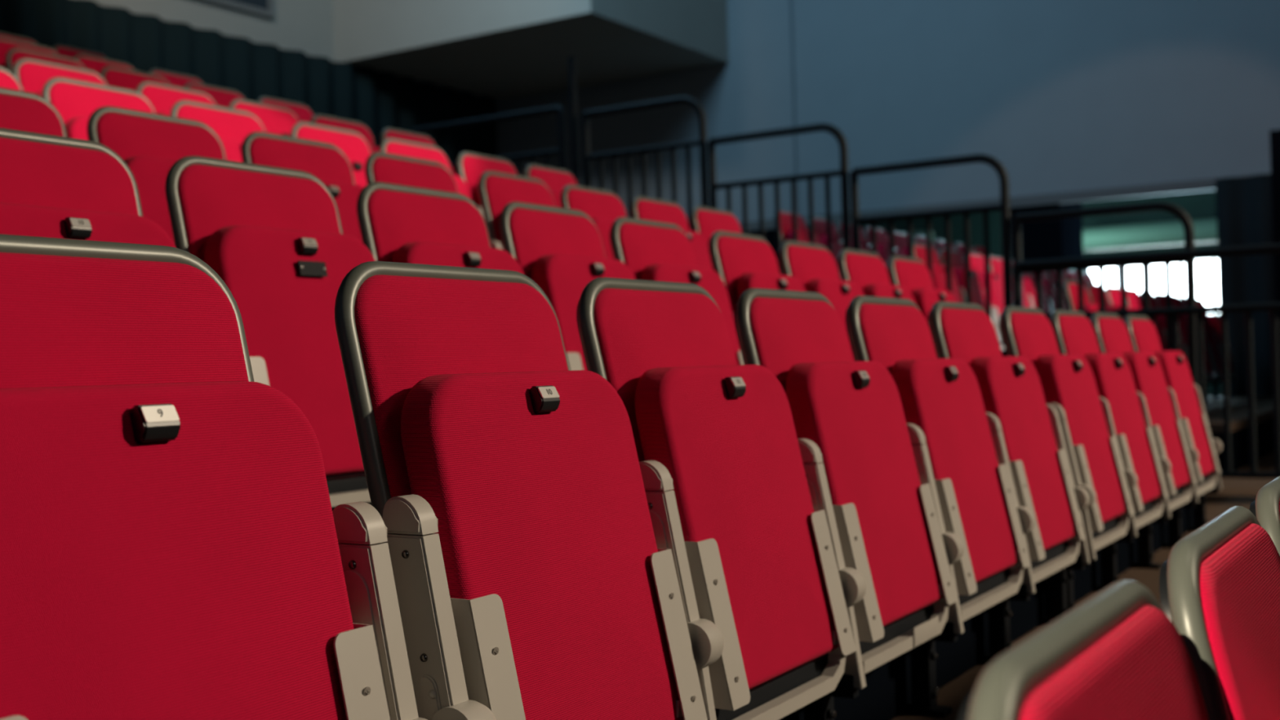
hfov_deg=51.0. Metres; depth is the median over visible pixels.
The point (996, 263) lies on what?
cushion
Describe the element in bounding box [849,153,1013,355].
guard rail
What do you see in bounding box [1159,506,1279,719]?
seat
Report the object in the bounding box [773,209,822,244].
seat
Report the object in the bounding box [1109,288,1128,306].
cushion
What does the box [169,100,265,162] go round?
seat
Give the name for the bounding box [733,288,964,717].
seat
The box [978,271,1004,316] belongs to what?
seat cushion
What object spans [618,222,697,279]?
cushion
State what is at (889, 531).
seat cushion
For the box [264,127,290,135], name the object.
seat cushion
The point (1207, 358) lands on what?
seat cushion
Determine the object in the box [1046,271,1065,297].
seat
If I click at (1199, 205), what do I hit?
wall
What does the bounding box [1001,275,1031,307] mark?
seat cushion
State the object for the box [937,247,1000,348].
seat
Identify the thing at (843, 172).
guard rail
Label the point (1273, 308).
guard rail
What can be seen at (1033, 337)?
cushion
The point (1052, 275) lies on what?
cushion
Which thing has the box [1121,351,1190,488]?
seat cushion
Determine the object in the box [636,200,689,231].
cushion
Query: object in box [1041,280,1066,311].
seat cushion
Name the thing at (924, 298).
seat cushion
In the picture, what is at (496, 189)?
seat
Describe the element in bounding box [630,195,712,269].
seat
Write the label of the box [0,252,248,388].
cushion
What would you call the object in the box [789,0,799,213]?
trim
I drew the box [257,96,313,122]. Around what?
seat
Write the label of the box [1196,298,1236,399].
seat
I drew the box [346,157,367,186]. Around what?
seat cushion
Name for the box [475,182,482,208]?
seat cushion
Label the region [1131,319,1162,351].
cushion
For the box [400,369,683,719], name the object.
seat cushion
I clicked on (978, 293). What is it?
seat cushion
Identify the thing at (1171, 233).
window
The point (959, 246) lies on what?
seat
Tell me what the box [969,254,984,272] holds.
cushion
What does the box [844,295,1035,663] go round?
seat
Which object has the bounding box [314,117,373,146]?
cushion
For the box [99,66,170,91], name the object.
seat
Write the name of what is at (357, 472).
trim
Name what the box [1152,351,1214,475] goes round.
seat cushion
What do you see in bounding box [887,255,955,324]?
seat
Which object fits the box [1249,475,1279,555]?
seat
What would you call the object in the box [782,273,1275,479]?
floor
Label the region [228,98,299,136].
seat
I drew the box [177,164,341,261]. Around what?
cushion
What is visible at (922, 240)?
cushion
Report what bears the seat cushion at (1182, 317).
on the seat at (1160, 298)
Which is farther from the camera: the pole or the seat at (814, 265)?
the pole
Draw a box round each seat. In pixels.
[0,32,37,44]
[0,37,58,69]
[0,66,23,91]
[0,87,66,137]
[0,128,175,247]
[0,234,427,719]
[5,47,85,73]
[12,57,107,96]
[41,76,155,140]
[52,44,106,58]
[73,53,135,75]
[86,106,226,244]
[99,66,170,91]
[136,81,216,115]
[148,69,203,88]
[164,155,375,509]
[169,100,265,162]
[183,82,245,107]
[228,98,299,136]
[240,131,364,242]
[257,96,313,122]
[290,121,371,186]
[309,114,380,153]
[334,261,723,719]
[356,182,524,274]
[364,151,502,248]
[380,128,454,174]
[380,137,484,219]
[457,151,517,208]
[477,170,555,249]
[498,201,635,370]
[524,164,577,208]
[560,184,626,259]
[576,277,866,719]
[609,217,743,364]
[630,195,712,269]
[690,205,742,241]
[708,231,806,312]
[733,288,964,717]
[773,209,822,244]
[778,240,864,361]
[806,216,852,279]
[836,221,888,272]
[837,248,915,304]
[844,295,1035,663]
[863,226,904,268]
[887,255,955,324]
[893,231,907,257]
[912,235,937,253]
[912,242,965,302]
[928,301,1089,625]
[933,238,963,257]
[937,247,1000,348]
[953,242,973,256]
[958,579,1208,719]
[963,252,1004,350]
[972,245,990,257]
[989,255,1034,307]
[999,306,1137,617]
[1011,259,1053,313]
[1029,271,1068,311]
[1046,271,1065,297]
[1048,309,1171,568]
[1062,270,1085,286]
[1062,280,1106,319]
[1083,271,1094,284]
[1084,283,1121,319]
[1088,312,1199,548]
[1105,285,1138,309]
[1123,315,1222,531]
[1126,288,1166,351]
[1139,290,1188,364]
[1154,293,1204,363]
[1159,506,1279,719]
[1171,294,1216,404]
[1181,296,1222,401]
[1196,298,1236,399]
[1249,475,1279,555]
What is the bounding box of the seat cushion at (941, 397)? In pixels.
[891,357,1018,582]
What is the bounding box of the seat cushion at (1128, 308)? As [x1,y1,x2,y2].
[1127,306,1138,309]
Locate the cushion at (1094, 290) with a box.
[1089,285,1110,305]
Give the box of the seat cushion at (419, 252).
[392,241,524,274]
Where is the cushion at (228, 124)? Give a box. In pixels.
[177,104,264,141]
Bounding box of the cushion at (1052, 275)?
[1048,271,1065,282]
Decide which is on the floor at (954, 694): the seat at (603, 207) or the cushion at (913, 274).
the seat at (603, 207)
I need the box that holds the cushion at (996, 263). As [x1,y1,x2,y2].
[991,257,1002,275]
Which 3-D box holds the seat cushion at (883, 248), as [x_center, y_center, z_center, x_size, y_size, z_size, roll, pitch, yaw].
[1.935,-0.640,10.153,0.155,0.473,0.414,-2,0,32]
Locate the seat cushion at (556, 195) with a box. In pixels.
[550,191,561,208]
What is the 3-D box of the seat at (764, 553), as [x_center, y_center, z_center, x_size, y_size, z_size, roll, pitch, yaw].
[0.139,0.297,2.142,0.270,0.860,0.498,-2,0,32]
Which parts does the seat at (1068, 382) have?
frame, armrest, hinge plate, leg, seat rail, armrest, hinge plate, leg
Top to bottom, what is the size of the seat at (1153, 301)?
0.860 m
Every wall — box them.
[93,0,334,61]
[496,0,1279,272]
[849,190,1222,396]
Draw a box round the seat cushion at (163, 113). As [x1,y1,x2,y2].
[156,111,170,115]
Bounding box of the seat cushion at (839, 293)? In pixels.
[805,278,864,361]
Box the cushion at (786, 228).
[780,212,807,241]
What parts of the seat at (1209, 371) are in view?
frame, armrest, seat rail, hinge plate, leg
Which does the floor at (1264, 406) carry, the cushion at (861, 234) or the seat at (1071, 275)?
the seat at (1071, 275)
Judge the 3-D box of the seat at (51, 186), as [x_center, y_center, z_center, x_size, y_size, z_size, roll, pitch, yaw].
[-0.934,0.040,2.197,0.269,0.860,0.548,-2,0,32]
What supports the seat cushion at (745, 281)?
on the seat at (744, 262)
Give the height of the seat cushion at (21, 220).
0.473 m
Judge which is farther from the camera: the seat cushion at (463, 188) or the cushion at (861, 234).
the cushion at (861, 234)
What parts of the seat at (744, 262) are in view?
frame, tag plate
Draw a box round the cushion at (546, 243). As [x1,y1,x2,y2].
[508,208,605,279]
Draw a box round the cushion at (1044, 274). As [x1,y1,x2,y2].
[1032,271,1048,279]
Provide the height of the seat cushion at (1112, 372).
0.473 m
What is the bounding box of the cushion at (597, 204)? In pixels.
[567,188,626,220]
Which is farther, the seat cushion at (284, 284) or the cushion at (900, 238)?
the cushion at (900, 238)
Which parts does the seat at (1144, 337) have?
frame, hinge plate, seat rail, armrest, hinge plate, leg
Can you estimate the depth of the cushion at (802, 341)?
2.49 m
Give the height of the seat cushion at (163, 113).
0.473 m
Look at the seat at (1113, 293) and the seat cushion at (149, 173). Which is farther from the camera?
the seat at (1113, 293)
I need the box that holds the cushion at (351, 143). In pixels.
[297,125,370,160]
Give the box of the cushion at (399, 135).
[385,130,435,146]
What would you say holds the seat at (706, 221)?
on the floor at (954, 694)
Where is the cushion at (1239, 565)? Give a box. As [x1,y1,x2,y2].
[1199,523,1279,719]
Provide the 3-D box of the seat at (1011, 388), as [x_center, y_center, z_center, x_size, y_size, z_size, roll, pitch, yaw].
[0.942,0.278,3.409,0.270,0.860,0.498,-2,0,32]
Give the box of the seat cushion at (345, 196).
[320,179,364,242]
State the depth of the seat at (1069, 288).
7.80 m
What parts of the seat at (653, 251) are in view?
frame, tag plate, hinge plate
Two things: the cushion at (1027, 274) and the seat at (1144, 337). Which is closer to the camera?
the seat at (1144, 337)
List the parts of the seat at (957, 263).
frame, hinge plate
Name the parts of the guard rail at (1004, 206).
post, rail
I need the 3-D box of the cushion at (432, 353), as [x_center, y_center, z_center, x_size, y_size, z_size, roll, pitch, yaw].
[-0.193,0.134,1.728,0.145,0.482,0.402,-2,0,32]
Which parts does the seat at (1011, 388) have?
frame, tag plate, hinge plate, seat rail, armrest, hinge plate, leg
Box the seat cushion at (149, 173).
[123,155,177,244]
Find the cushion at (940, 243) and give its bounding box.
[937,240,954,248]
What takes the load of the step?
on the floor at (954, 694)
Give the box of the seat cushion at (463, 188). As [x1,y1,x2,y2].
[452,174,471,199]
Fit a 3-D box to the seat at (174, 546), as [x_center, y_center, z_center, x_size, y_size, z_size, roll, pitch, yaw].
[-0.439,0.310,1.230,0.270,0.860,0.498,-2,0,32]
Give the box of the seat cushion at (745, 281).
[737,272,806,297]
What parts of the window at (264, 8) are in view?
pane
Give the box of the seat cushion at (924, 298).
[911,288,955,324]
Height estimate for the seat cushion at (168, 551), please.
0.473 m
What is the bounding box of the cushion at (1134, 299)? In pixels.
[1127,291,1142,308]
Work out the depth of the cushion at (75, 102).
4.44 m
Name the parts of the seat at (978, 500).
frame, tag plate, hinge plate, seat rail, armrest, hinge plate, leg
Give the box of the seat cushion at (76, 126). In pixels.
[64,115,88,140]
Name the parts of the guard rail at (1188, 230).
post, rail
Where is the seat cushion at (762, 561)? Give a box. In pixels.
[635,364,838,688]
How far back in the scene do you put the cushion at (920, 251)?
8.38 m
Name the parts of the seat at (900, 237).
frame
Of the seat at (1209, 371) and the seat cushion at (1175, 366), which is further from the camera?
the seat at (1209, 371)
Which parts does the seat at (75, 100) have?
frame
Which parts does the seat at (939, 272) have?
frame, armrest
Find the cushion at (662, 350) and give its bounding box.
[593,288,736,462]
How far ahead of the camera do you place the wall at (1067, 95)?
13.35 m
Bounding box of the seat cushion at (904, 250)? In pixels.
[902,247,907,257]
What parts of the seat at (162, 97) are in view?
frame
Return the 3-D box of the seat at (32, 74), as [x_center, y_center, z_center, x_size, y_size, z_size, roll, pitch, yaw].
[-2.230,-0.773,5.403,0.270,0.860,0.498,-2,0,32]
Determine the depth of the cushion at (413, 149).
5.84 m
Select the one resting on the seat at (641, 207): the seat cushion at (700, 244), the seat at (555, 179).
the seat cushion at (700, 244)
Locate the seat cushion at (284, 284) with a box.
[203,225,375,475]
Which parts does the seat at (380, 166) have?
frame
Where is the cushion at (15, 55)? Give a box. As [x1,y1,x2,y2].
[10,50,84,69]
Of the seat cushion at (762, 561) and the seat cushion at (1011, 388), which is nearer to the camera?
the seat cushion at (762, 561)
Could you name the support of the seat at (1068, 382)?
on the floor at (954, 694)
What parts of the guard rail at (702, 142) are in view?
post, rail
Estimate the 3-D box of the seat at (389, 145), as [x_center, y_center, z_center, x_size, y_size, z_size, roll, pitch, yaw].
[-0.866,-0.523,5.806,0.270,0.860,0.498,-2,0,32]
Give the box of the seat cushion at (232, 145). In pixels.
[218,137,242,162]
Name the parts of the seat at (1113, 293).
frame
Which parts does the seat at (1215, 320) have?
hinge plate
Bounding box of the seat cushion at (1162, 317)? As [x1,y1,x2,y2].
[1159,315,1183,354]
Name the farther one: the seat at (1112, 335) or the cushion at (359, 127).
the cushion at (359, 127)
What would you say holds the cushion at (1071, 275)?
on the seat at (1071, 275)
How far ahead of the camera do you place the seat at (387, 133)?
7.16 m
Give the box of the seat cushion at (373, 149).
[368,145,380,153]
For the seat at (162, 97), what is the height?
0.860 m
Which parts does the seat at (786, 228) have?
frame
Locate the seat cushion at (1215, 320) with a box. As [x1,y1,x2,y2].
[1208,314,1232,370]
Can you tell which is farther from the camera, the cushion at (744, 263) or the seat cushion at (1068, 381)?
the cushion at (744, 263)
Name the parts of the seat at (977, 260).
frame, hinge plate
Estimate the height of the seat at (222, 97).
0.860 m
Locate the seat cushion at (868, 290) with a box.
[862,284,915,304]
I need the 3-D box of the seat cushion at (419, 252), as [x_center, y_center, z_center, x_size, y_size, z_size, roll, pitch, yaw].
[-0.366,-0.025,3.020,0.155,0.473,0.414,-2,0,32]
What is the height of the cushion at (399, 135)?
0.482 m
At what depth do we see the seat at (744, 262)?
4.31 m
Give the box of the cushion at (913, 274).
[894,259,933,293]
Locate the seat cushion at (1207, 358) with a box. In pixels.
[1185,314,1212,373]
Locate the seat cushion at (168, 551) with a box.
[0,381,354,719]
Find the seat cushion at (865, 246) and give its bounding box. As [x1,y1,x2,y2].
[850,240,879,256]
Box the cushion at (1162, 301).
[1158,295,1165,307]
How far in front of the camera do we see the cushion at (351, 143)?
5.43 m
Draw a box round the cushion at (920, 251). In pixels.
[914,245,940,266]
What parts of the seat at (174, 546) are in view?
hinge plate, frame, tag plate, hinge plate, armrest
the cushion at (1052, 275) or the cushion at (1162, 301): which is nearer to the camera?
the cushion at (1162, 301)
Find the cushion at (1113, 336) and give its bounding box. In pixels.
[1097,317,1133,353]
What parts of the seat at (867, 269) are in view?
frame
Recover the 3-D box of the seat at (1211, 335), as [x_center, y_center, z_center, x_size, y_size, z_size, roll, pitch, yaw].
[4.572,-0.086,10.889,0.270,0.860,0.498,-2,0,32]
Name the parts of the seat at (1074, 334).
frame, hinge plate, seat rail, armrest, hinge plate, leg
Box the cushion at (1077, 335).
[1058,315,1100,355]
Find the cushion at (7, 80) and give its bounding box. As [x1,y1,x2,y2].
[0,71,21,90]
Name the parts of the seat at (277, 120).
frame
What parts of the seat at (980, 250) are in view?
frame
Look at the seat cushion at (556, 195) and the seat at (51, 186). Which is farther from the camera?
the seat cushion at (556, 195)
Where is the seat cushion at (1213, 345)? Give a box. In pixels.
[1202,313,1222,372]
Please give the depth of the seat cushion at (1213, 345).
10.82 m
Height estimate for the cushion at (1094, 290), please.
0.482 m
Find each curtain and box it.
[0,0,497,176]
[1215,173,1275,397]
[1269,129,1279,378]
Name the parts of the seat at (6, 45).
frame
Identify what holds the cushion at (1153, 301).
on the seat at (1153, 301)
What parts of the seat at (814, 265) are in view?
frame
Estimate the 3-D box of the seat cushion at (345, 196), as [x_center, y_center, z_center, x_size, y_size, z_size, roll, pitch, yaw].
[-0.891,-0.294,3.940,0.155,0.473,0.414,-2,0,32]
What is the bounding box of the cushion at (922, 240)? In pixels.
[915,236,935,249]
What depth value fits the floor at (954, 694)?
4.08 m
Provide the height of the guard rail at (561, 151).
1.012 m
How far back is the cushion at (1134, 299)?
9.16 m
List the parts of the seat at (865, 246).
frame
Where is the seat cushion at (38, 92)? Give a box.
[35,90,42,96]
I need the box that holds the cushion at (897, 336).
[858,303,937,375]
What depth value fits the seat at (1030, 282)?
10.05 m
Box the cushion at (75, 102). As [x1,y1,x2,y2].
[48,81,153,124]
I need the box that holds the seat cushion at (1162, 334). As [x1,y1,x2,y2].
[1155,315,1166,351]
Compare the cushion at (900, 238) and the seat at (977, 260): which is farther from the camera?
the cushion at (900, 238)
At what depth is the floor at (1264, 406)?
9.10 m
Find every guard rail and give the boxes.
[410,105,566,176]
[581,95,708,231]
[707,123,850,275]
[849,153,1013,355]
[1011,201,1198,386]
[1011,243,1279,478]
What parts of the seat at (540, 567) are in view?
armrest, frame, hinge plate, tag plate, armrest, hinge plate, leg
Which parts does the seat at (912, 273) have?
frame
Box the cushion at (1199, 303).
[1196,300,1208,315]
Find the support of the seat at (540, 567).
on the floor at (954, 694)
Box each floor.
[891,489,1257,719]
[999,341,1273,432]
[1220,451,1275,491]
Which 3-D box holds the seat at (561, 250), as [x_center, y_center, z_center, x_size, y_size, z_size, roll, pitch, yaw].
[-0.118,0.022,3.485,0.270,0.860,0.498,-2,0,32]
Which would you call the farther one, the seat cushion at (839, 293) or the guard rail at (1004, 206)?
the guard rail at (1004, 206)
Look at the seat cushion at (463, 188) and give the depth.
5.89 m
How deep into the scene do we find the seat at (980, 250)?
12.23 m
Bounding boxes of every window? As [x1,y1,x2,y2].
[200,0,274,18]
[1085,258,1219,314]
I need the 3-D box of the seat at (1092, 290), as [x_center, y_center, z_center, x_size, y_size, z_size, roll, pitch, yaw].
[2.966,-0.049,8.355,0.270,0.860,0.498,-2,0,32]
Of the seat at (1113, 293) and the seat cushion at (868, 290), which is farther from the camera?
the seat at (1113, 293)
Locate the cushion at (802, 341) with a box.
[749,297,852,394]
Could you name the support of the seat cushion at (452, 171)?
on the seat at (387, 133)
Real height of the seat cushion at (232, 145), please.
0.473 m
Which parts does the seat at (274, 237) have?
frame, hinge plate, tag plate, seat rail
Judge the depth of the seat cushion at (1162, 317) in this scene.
9.46 m
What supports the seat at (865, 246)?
on the floor at (1264, 406)
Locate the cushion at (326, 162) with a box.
[248,137,353,184]
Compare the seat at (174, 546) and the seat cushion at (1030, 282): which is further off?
the seat cushion at (1030, 282)
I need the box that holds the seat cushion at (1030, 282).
[1022,277,1050,313]
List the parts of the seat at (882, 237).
frame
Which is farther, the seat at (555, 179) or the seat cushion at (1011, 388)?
the seat at (555, 179)
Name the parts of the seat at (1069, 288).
frame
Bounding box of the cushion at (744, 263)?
[716,235,779,312]
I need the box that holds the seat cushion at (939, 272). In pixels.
[932,264,962,302]
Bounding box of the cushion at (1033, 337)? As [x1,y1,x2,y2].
[1010,311,1059,368]
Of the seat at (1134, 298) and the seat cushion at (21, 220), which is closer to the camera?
the seat cushion at (21, 220)
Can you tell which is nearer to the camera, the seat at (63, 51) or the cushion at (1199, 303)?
the seat at (63, 51)
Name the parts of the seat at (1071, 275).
frame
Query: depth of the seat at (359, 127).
6.77 m
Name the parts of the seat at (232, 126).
frame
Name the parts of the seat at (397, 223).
frame, tag plate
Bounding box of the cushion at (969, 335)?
[940,307,1002,365]
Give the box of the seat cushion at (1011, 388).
[969,355,1075,550]
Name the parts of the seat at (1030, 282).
armrest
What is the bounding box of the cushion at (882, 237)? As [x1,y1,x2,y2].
[867,227,888,245]
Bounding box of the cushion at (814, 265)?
[786,244,839,288]
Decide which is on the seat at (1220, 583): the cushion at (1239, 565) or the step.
the cushion at (1239, 565)
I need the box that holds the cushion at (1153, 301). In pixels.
[1149,293,1159,308]
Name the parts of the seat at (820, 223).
frame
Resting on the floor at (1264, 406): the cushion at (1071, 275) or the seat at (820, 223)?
the seat at (820, 223)
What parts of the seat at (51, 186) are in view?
frame, tag plate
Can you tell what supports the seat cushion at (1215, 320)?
on the seat at (1215, 320)
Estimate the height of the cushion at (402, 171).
0.482 m
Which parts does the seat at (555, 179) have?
frame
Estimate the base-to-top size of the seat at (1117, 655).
0.860 m
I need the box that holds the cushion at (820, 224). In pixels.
[813,217,837,238]
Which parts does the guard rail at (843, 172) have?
post, rail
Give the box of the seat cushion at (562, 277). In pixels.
[532,253,635,370]
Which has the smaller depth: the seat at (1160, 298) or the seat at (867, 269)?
the seat at (867, 269)
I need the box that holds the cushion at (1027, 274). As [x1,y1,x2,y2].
[1011,261,1031,277]
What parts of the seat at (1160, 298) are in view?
frame, hinge plate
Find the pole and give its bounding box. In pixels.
[568,56,579,185]
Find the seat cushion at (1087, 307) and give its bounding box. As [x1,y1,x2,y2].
[1084,303,1106,319]
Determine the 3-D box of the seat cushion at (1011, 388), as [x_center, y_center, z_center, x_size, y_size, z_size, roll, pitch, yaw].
[0.962,0.226,3.366,0.155,0.473,0.414,-2,0,32]
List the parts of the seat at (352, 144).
frame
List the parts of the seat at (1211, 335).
frame, hinge plate, seat rail, hinge plate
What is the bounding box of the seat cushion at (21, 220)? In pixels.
[0,202,175,247]
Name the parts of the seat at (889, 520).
frame, hinge plate, tag plate, seat rail, joint plate, armrest, hinge plate, leg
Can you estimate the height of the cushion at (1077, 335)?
0.482 m
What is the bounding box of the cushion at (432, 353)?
[354,275,568,497]
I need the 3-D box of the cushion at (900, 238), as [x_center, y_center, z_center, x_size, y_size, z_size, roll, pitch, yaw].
[2.118,-0.762,10.628,0.145,0.482,0.402,-2,0,32]
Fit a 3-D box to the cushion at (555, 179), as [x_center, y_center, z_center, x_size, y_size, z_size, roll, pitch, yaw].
[-0.396,-0.705,6.659,0.145,0.482,0.402,-2,0,32]
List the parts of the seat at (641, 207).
frame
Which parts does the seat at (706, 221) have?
frame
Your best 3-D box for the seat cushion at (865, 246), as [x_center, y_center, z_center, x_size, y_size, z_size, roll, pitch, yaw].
[1.668,-0.633,9.731,0.155,0.473,0.414,-2,0,32]
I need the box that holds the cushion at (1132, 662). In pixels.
[1018,604,1208,719]
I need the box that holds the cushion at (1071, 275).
[1065,270,1077,281]
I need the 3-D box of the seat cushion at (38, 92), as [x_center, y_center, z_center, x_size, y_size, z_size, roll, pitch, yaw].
[-2.210,-0.826,5.360,0.155,0.473,0.414,-2,0,32]
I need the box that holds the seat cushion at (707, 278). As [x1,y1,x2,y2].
[640,263,740,364]
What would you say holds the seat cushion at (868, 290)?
on the seat at (867, 269)
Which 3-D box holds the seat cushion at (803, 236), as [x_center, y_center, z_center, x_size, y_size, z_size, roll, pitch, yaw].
[1.133,-0.621,8.886,0.155,0.473,0.414,-2,0,32]
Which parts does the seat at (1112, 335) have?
frame, hinge plate, seat rail, armrest, hinge plate, leg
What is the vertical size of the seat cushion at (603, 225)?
0.473 m
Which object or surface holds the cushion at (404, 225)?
on the seat at (397, 223)
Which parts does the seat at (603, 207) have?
frame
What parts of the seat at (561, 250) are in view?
frame, hinge plate, tag plate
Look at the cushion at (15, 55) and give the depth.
6.39 m
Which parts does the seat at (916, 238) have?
frame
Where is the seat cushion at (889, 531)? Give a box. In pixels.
[786,360,942,626]
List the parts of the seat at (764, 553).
frame, hinge plate, tag plate, seat rail, armrest, hinge plate, leg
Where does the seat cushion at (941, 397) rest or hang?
on the seat at (978, 500)
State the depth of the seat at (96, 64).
7.69 m
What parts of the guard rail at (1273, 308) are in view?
post, rail, rail, rail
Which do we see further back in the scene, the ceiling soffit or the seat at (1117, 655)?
the ceiling soffit
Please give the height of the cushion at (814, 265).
0.482 m
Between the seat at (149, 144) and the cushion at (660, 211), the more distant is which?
the cushion at (660, 211)
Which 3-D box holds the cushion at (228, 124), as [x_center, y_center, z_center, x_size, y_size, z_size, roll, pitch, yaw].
[-1.502,-0.679,4.913,0.145,0.482,0.402,-2,0,32]
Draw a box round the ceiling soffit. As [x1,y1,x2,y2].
[332,0,728,101]
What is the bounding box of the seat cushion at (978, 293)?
[953,267,986,311]
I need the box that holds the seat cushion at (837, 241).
[820,235,852,279]
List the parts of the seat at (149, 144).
frame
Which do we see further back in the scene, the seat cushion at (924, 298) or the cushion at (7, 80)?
the seat cushion at (924, 298)
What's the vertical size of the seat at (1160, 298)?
0.860 m
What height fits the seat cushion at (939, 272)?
0.473 m
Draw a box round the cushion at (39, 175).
[0,137,138,215]
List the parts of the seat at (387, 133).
frame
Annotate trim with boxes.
[325,471,364,476]
[738,173,1271,231]
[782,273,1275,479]
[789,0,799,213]
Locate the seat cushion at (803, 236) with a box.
[787,229,822,244]
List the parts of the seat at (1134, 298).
frame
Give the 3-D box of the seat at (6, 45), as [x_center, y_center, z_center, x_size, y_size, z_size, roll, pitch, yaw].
[-3.245,-1.312,7.301,0.270,0.860,0.498,-2,0,32]
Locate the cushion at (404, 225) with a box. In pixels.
[367,189,490,262]
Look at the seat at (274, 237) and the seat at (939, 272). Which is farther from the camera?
the seat at (939, 272)
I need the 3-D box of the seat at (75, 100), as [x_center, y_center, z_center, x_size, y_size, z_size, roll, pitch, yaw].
[-1.704,-0.504,4.482,0.270,0.860,0.498,-2,0,32]
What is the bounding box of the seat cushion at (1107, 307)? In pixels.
[1105,305,1121,319]
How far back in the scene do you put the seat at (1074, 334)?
4.26 m
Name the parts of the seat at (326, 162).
frame, tag plate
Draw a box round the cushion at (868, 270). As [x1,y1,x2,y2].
[844,253,890,291]
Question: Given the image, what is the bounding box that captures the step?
[332,503,1194,719]
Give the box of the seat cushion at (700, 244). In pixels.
[682,229,712,269]
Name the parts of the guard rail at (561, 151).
rail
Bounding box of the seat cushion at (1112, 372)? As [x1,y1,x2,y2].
[1083,352,1161,503]
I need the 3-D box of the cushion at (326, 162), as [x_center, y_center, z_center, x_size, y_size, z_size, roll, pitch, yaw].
[-0.976,-0.410,3.992,0.145,0.482,0.402,-2,0,32]
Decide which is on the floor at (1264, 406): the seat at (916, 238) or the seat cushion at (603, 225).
the seat at (916, 238)
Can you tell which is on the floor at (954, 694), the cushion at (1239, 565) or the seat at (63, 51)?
the seat at (63, 51)
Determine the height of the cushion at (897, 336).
0.482 m
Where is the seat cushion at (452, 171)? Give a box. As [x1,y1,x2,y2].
[448,163,454,174]
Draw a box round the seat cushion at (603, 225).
[591,217,614,259]
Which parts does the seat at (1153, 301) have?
frame, armrest, hinge plate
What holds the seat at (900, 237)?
on the floor at (1264, 406)
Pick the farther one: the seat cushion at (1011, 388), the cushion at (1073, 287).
the cushion at (1073, 287)
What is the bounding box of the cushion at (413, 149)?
[385,142,450,172]
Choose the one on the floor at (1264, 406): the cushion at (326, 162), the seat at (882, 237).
the seat at (882, 237)
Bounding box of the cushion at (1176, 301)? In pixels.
[1171,297,1184,306]
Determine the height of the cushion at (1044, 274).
0.482 m
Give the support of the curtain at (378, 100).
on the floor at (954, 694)
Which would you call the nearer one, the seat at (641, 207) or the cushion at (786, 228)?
the seat at (641, 207)
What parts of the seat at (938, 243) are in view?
frame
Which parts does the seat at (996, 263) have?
frame, armrest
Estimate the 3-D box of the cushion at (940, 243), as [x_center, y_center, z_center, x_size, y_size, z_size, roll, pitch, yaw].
[2.654,-0.775,11.472,0.145,0.482,0.402,-2,0,32]
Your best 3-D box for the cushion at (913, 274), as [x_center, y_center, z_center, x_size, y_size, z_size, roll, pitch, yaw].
[1.190,-0.179,5.662,0.145,0.482,0.402,-2,0,32]
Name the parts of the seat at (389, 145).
frame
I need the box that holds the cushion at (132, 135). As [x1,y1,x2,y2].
[96,111,224,159]
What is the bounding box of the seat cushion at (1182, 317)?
[1177,314,1187,347]
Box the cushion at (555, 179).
[528,167,577,191]
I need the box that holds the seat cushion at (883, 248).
[876,243,904,268]
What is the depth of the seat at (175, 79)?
8.15 m
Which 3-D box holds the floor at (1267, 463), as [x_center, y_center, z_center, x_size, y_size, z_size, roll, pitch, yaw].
[7.817,1.180,10.663,4.280,1.289,11.650,-2,0,32]
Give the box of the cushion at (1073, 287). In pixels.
[1068,283,1090,311]
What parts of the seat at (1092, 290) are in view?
frame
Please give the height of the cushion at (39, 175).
0.482 m
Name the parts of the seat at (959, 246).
frame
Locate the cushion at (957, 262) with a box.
[942,249,964,269]
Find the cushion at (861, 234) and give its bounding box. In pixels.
[840,223,865,240]
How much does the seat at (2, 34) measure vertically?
0.860 m
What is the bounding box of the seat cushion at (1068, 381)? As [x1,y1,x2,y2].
[1035,354,1126,522]
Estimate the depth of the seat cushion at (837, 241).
9.22 m
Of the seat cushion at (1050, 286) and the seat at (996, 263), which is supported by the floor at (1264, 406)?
the seat at (996, 263)
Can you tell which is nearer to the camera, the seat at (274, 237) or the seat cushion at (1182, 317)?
the seat at (274, 237)
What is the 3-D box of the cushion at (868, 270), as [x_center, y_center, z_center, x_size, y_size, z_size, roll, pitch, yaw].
[0.923,-0.173,5.240,0.145,0.482,0.402,-2,0,32]
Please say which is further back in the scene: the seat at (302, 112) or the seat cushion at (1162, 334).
the seat cushion at (1162, 334)
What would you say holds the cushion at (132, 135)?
on the seat at (149, 144)
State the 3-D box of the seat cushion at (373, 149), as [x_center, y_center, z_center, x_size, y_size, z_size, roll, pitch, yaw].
[-1.371,-0.845,6.683,0.155,0.473,0.414,-2,0,32]
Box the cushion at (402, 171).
[372,156,457,192]
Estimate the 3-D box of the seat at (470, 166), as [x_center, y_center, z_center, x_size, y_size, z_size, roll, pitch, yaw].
[-0.598,-0.529,6.228,0.270,0.860,0.498,-2,0,32]
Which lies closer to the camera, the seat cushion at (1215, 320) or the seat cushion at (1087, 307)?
the seat cushion at (1087, 307)
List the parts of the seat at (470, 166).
frame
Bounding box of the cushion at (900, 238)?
[893,232,907,249]
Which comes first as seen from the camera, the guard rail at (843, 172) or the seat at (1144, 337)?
the seat at (1144, 337)
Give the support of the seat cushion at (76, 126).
on the seat at (75, 100)
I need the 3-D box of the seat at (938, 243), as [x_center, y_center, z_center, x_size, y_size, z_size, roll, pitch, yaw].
[2.718,-0.606,11.463,0.270,0.860,0.498,-2,0,32]

